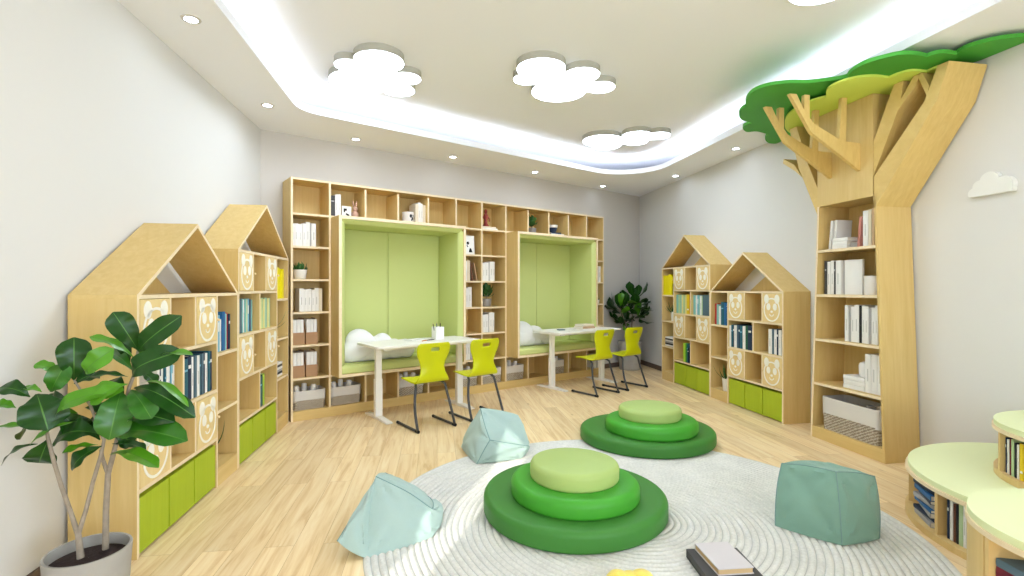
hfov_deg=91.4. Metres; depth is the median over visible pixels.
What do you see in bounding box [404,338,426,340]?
notepad
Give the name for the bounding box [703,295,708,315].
book
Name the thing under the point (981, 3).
trim
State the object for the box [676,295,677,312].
book
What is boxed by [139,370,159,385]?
book
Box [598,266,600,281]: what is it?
book
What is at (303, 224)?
book
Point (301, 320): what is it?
folder
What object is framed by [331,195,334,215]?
book
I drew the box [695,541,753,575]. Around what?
book
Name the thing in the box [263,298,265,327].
book
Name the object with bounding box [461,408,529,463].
bean bag
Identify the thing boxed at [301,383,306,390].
bottle
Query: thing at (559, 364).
storage basket
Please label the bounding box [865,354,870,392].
book
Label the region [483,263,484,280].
book
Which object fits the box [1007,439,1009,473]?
book
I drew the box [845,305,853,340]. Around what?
book
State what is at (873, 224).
book
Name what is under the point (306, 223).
book
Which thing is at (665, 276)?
book
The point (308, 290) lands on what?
book
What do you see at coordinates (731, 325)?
book
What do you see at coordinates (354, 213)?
bunny figurine
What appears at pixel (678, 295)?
book
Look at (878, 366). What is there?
book
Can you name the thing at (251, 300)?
book
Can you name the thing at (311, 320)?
folder
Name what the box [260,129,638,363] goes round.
wall
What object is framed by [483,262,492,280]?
book
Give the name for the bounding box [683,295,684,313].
book
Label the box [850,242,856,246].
book
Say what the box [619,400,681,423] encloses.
floor cushion
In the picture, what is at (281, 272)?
book
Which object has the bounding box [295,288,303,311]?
book
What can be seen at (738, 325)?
book
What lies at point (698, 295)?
book
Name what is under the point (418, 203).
book
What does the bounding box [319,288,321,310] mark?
book
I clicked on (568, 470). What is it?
floor cushion
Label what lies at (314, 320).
folder
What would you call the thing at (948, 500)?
book
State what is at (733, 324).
book
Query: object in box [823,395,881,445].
storage basket
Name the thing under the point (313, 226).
book
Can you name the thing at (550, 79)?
ceiling lamp
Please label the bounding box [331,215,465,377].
reading nook
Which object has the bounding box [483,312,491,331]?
book
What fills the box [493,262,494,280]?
book
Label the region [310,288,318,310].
book
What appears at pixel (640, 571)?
plush toy
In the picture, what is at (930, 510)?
book
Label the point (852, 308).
book
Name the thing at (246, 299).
book
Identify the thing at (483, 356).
chair
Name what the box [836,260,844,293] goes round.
book
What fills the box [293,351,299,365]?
folder
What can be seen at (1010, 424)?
bench
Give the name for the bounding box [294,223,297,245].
book
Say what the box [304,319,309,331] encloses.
folder
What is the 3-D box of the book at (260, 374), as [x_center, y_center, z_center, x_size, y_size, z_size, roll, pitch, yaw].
[-2.180,0.858,4.186,0.170,0.260,0.030,0,0,-9]
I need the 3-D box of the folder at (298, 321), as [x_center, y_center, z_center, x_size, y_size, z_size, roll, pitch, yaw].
[-2.188,0.440,5.062,0.031,0.245,0.190,0,0,-38]
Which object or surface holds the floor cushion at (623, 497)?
on the floor cushion at (648, 519)
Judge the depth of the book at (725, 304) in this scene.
5.82 m
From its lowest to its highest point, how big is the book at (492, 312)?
0.250 m
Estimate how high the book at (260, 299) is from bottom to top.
0.255 m
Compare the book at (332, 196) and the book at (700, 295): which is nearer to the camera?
the book at (332, 196)
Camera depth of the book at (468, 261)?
6.24 m
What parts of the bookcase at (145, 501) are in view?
panel, roof panel, panel, drawer, door, door, gable panel, shelf, drawer, shelf, drawer, roof panel, shelf, door, door, shelf, shelf, shelf, panel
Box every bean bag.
[337,473,442,557]
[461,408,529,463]
[775,460,880,544]
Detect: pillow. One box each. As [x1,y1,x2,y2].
[345,329,414,362]
[520,321,548,345]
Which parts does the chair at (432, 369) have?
leg, leg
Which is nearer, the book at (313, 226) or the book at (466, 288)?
the book at (313, 226)
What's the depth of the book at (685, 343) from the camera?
6.65 m
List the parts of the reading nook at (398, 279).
panel, panel, panel, panel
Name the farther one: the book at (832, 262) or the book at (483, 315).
the book at (483, 315)
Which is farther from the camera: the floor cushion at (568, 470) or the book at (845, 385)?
the book at (845, 385)
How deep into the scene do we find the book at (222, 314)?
3.47 m
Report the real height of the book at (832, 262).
0.290 m
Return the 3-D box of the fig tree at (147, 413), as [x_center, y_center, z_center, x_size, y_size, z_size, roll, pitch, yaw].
[-1.626,0.707,1.996,0.753,1.226,0.289,0,0,0]
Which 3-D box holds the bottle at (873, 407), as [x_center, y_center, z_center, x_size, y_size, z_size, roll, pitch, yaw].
[2.873,1.078,4.023,0.064,0.276,0.102,0,0,-10]
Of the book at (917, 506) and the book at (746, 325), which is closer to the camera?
the book at (917, 506)
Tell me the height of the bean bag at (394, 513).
0.278 m
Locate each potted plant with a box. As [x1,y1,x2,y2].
[293,261,306,278]
[483,283,493,306]
[529,215,536,232]
[666,305,672,320]
[714,365,726,390]
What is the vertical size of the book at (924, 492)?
0.028 m
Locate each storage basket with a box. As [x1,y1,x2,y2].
[293,385,324,410]
[331,381,360,405]
[399,374,422,395]
[463,368,476,386]
[483,366,500,383]
[507,362,523,380]
[555,358,563,373]
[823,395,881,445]
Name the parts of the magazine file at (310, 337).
panel, panel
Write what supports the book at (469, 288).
on the bookcase at (304, 200)
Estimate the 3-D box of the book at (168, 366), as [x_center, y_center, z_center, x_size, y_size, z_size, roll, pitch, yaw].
[-1.994,0.546,2.773,0.171,0.240,0.022,0,0,-9]
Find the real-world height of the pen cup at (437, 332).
0.135 m
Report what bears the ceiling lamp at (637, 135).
attached to the ceiling
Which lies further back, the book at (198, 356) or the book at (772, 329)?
the book at (772, 329)
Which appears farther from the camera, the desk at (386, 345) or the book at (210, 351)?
the desk at (386, 345)
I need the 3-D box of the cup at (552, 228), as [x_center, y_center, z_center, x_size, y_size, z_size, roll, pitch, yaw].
[0.588,-0.852,7.216,0.140,0.106,0.140,0,0,-38]
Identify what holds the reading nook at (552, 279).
in the bookcase at (304, 200)
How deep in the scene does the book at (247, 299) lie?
3.95 m
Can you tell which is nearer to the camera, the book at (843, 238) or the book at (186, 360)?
the book at (186, 360)
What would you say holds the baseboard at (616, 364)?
attached to the wall at (283, 156)
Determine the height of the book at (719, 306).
0.220 m
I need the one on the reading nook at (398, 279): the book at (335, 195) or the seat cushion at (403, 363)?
the seat cushion at (403, 363)
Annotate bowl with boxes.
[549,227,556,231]
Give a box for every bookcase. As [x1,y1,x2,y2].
[68,223,237,559]
[205,204,287,467]
[283,177,603,421]
[662,235,731,395]
[710,252,810,423]
[739,33,1023,463]
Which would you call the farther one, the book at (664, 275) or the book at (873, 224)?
the book at (664, 275)
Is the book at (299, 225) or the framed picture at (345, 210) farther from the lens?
the framed picture at (345, 210)
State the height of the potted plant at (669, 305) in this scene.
0.295 m
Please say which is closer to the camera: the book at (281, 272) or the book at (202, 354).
the book at (202, 354)
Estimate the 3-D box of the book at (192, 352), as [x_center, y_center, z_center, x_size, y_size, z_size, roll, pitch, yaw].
[-2.029,0.536,3.150,0.171,0.260,0.024,0,0,-9]
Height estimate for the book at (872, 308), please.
0.290 m
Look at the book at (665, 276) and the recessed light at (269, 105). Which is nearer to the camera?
the recessed light at (269, 105)
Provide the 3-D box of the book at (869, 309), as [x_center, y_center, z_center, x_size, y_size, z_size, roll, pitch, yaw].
[2.899,0.302,3.956,0.160,0.280,0.020,0,0,-10]
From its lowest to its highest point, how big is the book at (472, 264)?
0.228 m
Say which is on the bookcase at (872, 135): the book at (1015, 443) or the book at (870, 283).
the book at (870, 283)
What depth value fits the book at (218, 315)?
3.43 m
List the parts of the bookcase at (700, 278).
panel, roof panel, door, door, drawer, shelf, shelf, shelf, shelf, drawer, panel, gable panel, drawer, door, door, roof panel, panel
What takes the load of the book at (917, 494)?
on the book at (930, 510)
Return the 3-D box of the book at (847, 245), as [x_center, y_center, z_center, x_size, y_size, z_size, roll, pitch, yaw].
[2.817,-0.345,4.226,0.120,0.030,0.150,0,0,-10]
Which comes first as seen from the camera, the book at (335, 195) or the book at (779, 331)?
the book at (779, 331)
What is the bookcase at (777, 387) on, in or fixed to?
on the floor
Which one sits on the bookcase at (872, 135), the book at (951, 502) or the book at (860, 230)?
the book at (860, 230)
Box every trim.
[216,0,994,172]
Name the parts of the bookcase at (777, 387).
panel, shelf, shelf, roof panel, door, door, drawer, shelf, shelf, shelf, drawer, panel, gable panel, door, door, drawer, roof panel, panel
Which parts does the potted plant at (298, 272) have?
pot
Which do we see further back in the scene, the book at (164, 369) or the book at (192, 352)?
the book at (192, 352)
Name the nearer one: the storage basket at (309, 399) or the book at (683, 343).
the storage basket at (309, 399)
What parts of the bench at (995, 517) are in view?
curved panel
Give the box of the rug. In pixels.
[363,440,962,575]
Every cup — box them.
[432,326,443,338]
[549,225,557,231]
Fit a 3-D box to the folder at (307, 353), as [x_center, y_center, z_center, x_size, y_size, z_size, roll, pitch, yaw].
[-2.114,0.769,5.120,0.031,0.245,0.190,0,0,-38]
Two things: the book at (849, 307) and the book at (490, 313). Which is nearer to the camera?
the book at (849, 307)
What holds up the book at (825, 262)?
on the bookcase at (872, 135)
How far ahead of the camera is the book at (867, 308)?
3.96 m
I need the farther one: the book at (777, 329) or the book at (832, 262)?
the book at (777, 329)
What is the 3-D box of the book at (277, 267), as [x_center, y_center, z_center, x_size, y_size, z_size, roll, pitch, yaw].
[-2.262,-0.046,4.652,0.170,0.290,0.060,0,0,-9]
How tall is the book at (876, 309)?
0.305 m
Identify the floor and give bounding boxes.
[130,364,966,575]
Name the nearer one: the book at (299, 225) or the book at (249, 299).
the book at (249, 299)
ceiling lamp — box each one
[328,42,420,96]
[513,50,615,101]
[582,126,670,149]
[789,0,831,4]
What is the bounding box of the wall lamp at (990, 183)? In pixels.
[968,171,1017,197]
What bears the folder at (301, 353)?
in the magazine file at (298, 371)
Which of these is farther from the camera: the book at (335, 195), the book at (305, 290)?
the book at (335, 195)
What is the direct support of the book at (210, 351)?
on the bookcase at (145, 501)
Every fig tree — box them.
[0,311,195,575]
[605,281,653,370]
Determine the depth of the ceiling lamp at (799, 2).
3.12 m
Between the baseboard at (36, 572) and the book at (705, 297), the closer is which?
the baseboard at (36, 572)
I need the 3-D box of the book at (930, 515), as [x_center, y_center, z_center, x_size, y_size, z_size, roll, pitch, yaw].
[2.353,1.222,2.741,0.150,0.026,0.205,0,0,26]
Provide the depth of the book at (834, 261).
4.27 m
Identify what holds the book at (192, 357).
on the bookcase at (145, 501)
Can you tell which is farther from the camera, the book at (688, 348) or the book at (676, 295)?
the book at (676, 295)
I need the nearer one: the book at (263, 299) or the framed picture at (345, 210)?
the book at (263, 299)
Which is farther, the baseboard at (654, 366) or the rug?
the baseboard at (654, 366)
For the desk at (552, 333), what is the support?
on the floor
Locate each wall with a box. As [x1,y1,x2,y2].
[0,0,259,575]
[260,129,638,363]
[639,43,1023,446]
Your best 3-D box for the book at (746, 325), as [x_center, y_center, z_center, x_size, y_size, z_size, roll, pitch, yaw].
[2.624,0.536,5.426,0.170,0.260,0.045,0,0,-10]
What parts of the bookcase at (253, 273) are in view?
panel, roof panel, drawer, door, door, panel, drawer, shelf, shelf, shelf, shelf, roof panel, drawer, door, door, shelf, panel, shelf, shelf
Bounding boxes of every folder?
[293,319,296,332]
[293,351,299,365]
[293,352,296,365]
[294,319,299,332]
[297,351,303,365]
[298,319,303,332]
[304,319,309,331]
[304,350,309,364]
[306,350,312,364]
[308,318,316,331]
[310,319,312,331]
[310,350,316,363]
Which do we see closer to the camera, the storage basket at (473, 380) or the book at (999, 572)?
the book at (999, 572)
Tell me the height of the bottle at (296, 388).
0.235 m
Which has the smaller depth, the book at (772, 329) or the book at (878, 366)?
the book at (878, 366)
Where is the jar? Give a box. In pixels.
[859,362,864,377]
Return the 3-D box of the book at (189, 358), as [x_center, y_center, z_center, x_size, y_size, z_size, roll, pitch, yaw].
[-2.001,0.536,2.964,0.171,0.260,0.050,0,0,-9]
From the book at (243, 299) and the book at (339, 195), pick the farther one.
the book at (339, 195)
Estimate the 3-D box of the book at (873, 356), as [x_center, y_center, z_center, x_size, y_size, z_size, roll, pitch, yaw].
[2.905,0.675,3.921,0.161,0.308,0.050,0,0,-10]
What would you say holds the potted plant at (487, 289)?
on the bookcase at (304, 200)
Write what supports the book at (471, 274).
on the bookcase at (304, 200)
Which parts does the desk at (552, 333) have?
leg, leg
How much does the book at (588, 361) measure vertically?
0.200 m
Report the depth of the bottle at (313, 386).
5.12 m
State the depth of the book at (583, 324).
6.98 m
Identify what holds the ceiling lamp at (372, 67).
attached to the ceiling
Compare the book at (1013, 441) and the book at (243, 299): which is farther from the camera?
the book at (243, 299)
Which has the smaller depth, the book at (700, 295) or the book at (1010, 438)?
the book at (1010, 438)
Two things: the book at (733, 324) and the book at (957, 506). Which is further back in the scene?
the book at (733, 324)
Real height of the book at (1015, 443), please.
0.180 m
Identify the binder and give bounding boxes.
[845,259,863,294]
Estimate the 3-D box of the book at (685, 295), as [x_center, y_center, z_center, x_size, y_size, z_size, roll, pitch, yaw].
[2.414,0.217,6.717,0.170,0.255,0.050,0,0,-10]
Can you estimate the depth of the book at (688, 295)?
6.62 m
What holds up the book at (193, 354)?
on the bookcase at (145, 501)
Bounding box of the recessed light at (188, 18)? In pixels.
[180,14,201,23]
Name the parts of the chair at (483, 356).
leg, leg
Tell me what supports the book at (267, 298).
on the bookcase at (253, 273)
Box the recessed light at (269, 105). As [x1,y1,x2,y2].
[261,103,273,107]
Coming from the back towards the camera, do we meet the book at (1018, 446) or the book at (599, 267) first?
the book at (599, 267)
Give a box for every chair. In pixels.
[396,342,456,433]
[448,338,503,421]
[571,329,619,397]
[602,327,647,390]
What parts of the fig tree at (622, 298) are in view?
pot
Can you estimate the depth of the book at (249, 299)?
3.98 m
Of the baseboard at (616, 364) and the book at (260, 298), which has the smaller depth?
the book at (260, 298)
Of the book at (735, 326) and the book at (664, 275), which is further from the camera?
the book at (664, 275)
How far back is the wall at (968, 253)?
3.62 m
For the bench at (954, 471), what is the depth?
2.76 m
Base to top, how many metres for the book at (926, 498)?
0.020 m
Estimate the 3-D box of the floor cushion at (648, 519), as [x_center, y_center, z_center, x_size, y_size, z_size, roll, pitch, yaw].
[0.368,1.246,2.966,1.072,0.123,1.063,0,0,0]
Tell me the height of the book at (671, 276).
0.270 m
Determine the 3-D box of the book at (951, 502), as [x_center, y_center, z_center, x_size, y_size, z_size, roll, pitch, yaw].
[2.309,1.183,2.542,0.151,0.203,0.018,0,0,3]
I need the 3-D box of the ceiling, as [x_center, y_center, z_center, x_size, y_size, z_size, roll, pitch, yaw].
[0.692,-1.900,1.379,5.647,0.100,13.980,0,0,-10]
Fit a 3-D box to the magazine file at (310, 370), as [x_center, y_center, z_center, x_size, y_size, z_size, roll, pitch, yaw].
[-2.093,0.766,5.149,0.115,0.260,0.220,0,0,-38]
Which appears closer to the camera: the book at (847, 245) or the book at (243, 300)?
the book at (243, 300)
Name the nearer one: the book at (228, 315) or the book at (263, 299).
the book at (228, 315)
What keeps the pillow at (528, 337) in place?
on the reading nook at (552, 279)
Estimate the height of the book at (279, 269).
0.280 m
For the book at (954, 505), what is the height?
0.192 m
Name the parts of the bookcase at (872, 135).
canopy panel, panel, panel, shelf, shelf, shelf, shelf, panel, shelf, canopy panel, panel, panel, panel, canopy panel, canopy panel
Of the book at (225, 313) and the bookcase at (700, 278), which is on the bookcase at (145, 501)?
the book at (225, 313)
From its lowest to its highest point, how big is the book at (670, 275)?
0.290 m
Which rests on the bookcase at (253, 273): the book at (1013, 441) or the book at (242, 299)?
the book at (242, 299)
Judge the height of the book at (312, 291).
0.222 m
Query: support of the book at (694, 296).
on the bookcase at (700, 278)
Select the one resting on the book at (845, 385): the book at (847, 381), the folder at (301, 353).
the book at (847, 381)
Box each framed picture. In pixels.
[341,206,350,215]
[466,235,474,254]
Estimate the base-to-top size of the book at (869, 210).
0.290 m
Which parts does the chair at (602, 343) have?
leg, leg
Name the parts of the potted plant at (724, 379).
pot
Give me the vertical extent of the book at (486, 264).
0.235 m
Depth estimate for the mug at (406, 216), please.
5.72 m
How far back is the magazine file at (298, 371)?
4.99 m
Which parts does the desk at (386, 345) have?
leg, leg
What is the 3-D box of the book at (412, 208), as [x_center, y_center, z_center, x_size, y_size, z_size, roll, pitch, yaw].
[-1.155,-0.862,5.875,0.035,0.230,0.170,0,0,-38]
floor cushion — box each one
[484,463,668,554]
[511,463,639,520]
[530,448,618,492]
[580,414,716,458]
[605,410,698,441]
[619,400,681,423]
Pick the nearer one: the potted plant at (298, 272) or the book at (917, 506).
the book at (917, 506)
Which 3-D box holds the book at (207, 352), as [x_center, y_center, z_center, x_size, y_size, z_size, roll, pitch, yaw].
[-2.036,0.536,3.215,0.171,0.260,0.024,0,0,-9]
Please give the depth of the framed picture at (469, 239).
6.28 m
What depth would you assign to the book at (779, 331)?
4.93 m
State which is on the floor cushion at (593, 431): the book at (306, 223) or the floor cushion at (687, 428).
the floor cushion at (687, 428)
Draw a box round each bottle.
[293,385,299,391]
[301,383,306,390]
[310,384,315,389]
[338,379,342,386]
[866,405,875,409]
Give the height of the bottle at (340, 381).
0.243 m
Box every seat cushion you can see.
[342,353,462,373]
[520,339,595,354]
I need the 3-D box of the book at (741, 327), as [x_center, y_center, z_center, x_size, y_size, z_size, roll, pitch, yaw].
[2.601,0.541,5.515,0.171,0.250,0.045,0,0,-10]
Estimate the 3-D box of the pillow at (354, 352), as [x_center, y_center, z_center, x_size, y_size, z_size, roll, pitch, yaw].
[-1.458,0.617,5.464,0.854,0.358,0.220,0,0,-36]
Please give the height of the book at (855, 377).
0.034 m
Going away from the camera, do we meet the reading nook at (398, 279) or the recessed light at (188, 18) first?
the recessed light at (188, 18)
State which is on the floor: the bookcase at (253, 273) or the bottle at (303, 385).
the bookcase at (253, 273)
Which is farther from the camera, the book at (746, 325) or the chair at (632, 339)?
the chair at (632, 339)
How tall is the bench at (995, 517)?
0.480 m
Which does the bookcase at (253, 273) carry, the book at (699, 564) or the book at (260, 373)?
the book at (260, 373)
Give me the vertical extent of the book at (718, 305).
0.240 m
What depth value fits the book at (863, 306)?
4.00 m
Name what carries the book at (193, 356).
on the bookcase at (145, 501)
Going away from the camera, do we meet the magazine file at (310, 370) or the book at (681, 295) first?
the magazine file at (310, 370)
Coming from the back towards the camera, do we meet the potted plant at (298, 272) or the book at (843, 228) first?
the potted plant at (298, 272)
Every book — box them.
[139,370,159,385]
[163,368,166,381]
[168,366,169,382]
[170,365,172,383]
[185,355,196,397]
[185,356,191,399]
[185,359,187,396]
[190,351,209,391]
[192,352,204,392]
[192,357,192,398]
[193,354,200,394]
[194,353,203,394]
[197,355,199,395]
[205,353,206,392]
[210,351,211,390]
[218,312,224,350]
[218,315,219,351]
[220,319,220,350]
[225,313,226,349]
[227,314,229,348]
[239,299,241,333]
[242,299,242,332]
[243,299,245,332]
[243,300,243,332]
[246,299,246,331]
[247,299,248,331]
[249,299,250,330]
[251,300,251,330]
[260,298,262,327]
[260,299,261,328]
[260,373,263,404]
[260,374,262,405]
[260,376,261,406]
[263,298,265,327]
[263,299,264,327]
[267,298,268,326]
[277,267,278,298]
[279,269,279,298]
[280,269,283,297]
[280,270,282,297]
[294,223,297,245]
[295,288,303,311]
[298,224,301,245]
[301,222,309,245]
[302,223,305,245]
[304,289,306,311]
[307,289,310,311]
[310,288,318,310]
[311,223,315,246]
[311,290,314,310]
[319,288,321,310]
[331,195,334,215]
[334,194,337,215]
[337,194,340,214]
[409,204,417,221]
[412,202,420,221]
[421,204,422,221]
[423,205,425,222]
[466,260,469,280]
[466,287,471,306]
[466,288,467,306]
[467,344,469,359]
[470,262,472,280]
[471,263,476,280]
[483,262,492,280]
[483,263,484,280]
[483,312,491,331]
[483,314,487,331]
[483,315,484,332]
[485,263,488,280]
[492,312,493,331]
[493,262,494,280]
[574,326,594,328]
[575,323,593,326]
[587,354,595,367]
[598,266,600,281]
[663,275,667,294]
[665,276,667,294]
[668,274,672,294]
[671,276,672,294]
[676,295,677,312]
[678,295,679,312]
[681,295,682,312]
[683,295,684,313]
[683,343,684,361]
[685,295,686,313]
[685,343,686,361]
[686,548,762,575]
[687,294,689,313]
[687,343,689,362]
[688,348,689,362]
[693,295,695,314]
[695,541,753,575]
[698,295,699,314]
[700,295,702,314]
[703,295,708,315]
[715,303,720,323]
[717,304,720,324]
[719,306,720,324]
[721,302,726,324]
[724,303,726,325]
[729,325,730,346]
[731,325,732,346]
[733,324,747,346]
[734,325,736,347]
[738,325,745,347]
[740,326,742,348]
[743,326,745,348]
[746,325,750,349]
[748,325,751,350]
[768,329,771,353]
[772,329,773,353]
[774,329,776,354]
[777,329,781,354]
[778,330,781,355]
[824,261,830,293]
[827,262,830,293]
[829,221,834,248]
[831,261,833,293]
[832,241,857,245]
[832,244,849,248]
[833,237,857,241]
[834,220,851,237]
[834,261,835,293]
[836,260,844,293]
[843,374,864,382]
[843,379,864,387]
[843,383,864,391]
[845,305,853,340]
[849,307,850,341]
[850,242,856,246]
[851,306,853,341]
[854,305,858,342]
[857,216,862,246]
[859,305,861,342]
[862,305,876,342]
[863,210,867,245]
[865,306,874,343]
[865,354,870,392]
[868,209,871,245]
[869,309,870,343]
[871,307,874,344]
[871,354,878,394]
[872,208,874,244]
[875,306,878,344]
[877,355,880,395]
[913,478,934,495]
[913,491,934,509]
[913,503,934,522]
[914,483,934,501]
[914,496,934,513]
[914,508,934,527]
[919,503,934,518]
[920,492,934,504]
[947,499,949,538]
[950,500,956,540]
[953,504,958,542]
[956,505,958,543]
[959,504,962,546]
[963,506,966,548]
[996,558,1023,575]
[996,566,1013,575]
[1005,437,1012,472]
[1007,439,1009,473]
[1010,438,1010,474]
[1011,439,1023,476]
[1015,443,1023,477]
[1017,444,1019,479]
[1020,444,1023,481]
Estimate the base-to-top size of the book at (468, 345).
0.250 m
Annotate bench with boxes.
[905,442,1015,560]
[965,488,1023,575]
[992,410,1023,488]
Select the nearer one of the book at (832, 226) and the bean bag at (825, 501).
the bean bag at (825, 501)
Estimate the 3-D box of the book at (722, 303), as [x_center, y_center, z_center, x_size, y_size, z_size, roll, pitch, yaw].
[2.570,0.300,5.898,0.201,0.270,0.055,0,0,-10]
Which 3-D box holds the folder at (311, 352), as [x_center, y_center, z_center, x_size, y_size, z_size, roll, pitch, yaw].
[-2.087,0.769,5.141,0.031,0.245,0.190,0,0,-38]
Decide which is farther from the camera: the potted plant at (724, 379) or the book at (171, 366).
the potted plant at (724, 379)
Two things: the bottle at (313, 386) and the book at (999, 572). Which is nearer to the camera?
the book at (999, 572)
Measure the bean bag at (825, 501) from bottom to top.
0.344 m
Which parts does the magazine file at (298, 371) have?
panel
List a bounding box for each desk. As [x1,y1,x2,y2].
[357,336,476,424]
[533,326,620,391]
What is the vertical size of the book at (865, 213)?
0.285 m
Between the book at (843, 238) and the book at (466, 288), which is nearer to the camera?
the book at (843, 238)
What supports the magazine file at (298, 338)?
on the bookcase at (304, 200)
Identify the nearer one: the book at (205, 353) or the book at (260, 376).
the book at (205, 353)
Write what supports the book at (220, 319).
on the bookcase at (145, 501)
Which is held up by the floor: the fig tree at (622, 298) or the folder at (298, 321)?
the fig tree at (622, 298)
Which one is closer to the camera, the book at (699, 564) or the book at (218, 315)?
the book at (699, 564)
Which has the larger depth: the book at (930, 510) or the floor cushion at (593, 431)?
the floor cushion at (593, 431)
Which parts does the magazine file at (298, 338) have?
panel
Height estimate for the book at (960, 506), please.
0.215 m
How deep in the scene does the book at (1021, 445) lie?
2.54 m
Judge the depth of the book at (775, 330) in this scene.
5.00 m
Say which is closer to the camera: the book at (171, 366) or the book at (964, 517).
the book at (964, 517)
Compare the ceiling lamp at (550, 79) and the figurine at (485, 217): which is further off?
the figurine at (485, 217)
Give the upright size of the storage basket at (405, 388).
0.188 m
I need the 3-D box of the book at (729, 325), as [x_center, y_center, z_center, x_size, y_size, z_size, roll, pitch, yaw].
[2.566,0.546,5.709,0.171,0.240,0.030,0,0,-10]
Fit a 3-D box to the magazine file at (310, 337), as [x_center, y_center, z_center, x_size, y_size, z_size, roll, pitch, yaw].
[-2.093,0.437,5.149,0.115,0.260,0.220,0,0,-38]
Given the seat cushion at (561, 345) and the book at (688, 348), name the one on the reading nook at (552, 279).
the seat cushion at (561, 345)
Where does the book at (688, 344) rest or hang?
on the bookcase at (700, 278)
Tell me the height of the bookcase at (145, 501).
1.710 m
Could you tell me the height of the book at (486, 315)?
0.230 m
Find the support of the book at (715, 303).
on the bookcase at (777, 387)
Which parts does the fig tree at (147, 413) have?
pot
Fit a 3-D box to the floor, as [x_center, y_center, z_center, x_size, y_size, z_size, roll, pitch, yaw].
[0.692,1.370,1.379,5.647,0.100,13.980,0,0,-10]
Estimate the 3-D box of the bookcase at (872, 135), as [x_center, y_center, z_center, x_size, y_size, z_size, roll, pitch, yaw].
[2.478,-0.127,4.032,1.169,2.894,2.511,0,0,-10]
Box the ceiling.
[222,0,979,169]
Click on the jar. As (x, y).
(861, 364)
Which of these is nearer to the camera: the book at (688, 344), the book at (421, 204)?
the book at (421, 204)
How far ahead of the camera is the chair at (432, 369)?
4.69 m
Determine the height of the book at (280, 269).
0.280 m
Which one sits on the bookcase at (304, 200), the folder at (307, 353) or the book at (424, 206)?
the book at (424, 206)
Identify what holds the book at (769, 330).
on the bookcase at (777, 387)
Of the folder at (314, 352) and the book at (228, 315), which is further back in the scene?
the folder at (314, 352)
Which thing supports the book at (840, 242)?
on the book at (847, 245)
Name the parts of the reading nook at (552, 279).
panel, panel, panel, panel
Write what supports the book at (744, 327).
on the bookcase at (777, 387)
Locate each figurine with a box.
[351,201,357,216]
[483,209,489,226]
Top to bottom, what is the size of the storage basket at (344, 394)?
0.188 m
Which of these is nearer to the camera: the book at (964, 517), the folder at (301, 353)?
the book at (964, 517)
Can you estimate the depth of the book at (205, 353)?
3.19 m
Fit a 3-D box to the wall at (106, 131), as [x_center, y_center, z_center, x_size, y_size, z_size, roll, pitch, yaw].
[-1.841,-0.280,0.010,0.120,3.200,10.150,0,0,-9]
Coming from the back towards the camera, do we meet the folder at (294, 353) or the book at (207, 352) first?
the folder at (294, 353)
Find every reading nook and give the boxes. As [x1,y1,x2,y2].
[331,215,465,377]
[507,231,597,357]
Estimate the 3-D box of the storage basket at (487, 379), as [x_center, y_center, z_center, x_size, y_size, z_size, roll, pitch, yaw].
[-0.330,1.131,6.549,0.332,0.188,0.242,0,0,-38]
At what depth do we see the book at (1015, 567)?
1.73 m
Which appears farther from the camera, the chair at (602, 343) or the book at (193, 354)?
the chair at (602, 343)
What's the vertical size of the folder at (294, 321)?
0.245 m
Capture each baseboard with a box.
[26,566,40,575]
[605,362,618,368]
[640,360,661,370]
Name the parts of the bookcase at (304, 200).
panel, shelf, shelf, shelf, shelf, shelf, shelf, panel, shelf, shelf, shelf, shelf, shelf, shelf, shelf, shelf, shelf, shelf, shelf, shelf, panel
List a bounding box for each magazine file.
[293,318,304,344]
[293,349,304,377]
[300,348,317,376]
[302,317,317,343]
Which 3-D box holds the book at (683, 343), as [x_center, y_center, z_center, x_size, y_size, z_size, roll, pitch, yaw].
[2.387,0.863,6.707,0.170,0.250,0.050,0,0,-10]
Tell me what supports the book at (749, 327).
on the bookcase at (777, 387)
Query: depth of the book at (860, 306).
4.03 m
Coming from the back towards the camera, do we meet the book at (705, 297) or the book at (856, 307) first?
the book at (705, 297)
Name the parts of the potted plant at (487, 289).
pot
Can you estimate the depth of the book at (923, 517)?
2.74 m
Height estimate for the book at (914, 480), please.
0.024 m
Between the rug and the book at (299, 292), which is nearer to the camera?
the rug
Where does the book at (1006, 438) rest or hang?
on the bench at (1010, 424)
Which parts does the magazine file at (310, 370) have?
panel, panel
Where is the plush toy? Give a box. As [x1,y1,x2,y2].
[606,568,652,575]
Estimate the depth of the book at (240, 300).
3.78 m
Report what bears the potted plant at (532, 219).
on the bookcase at (304, 200)
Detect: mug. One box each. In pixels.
[402,212,414,221]
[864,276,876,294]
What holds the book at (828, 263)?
on the bookcase at (872, 135)
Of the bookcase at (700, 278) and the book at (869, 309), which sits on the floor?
the bookcase at (700, 278)
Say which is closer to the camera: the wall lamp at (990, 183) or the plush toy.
the plush toy
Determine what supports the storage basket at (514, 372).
on the bookcase at (304, 200)
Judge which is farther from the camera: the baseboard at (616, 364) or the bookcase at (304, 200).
the baseboard at (616, 364)
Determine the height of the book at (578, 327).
0.030 m
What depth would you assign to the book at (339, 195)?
5.27 m

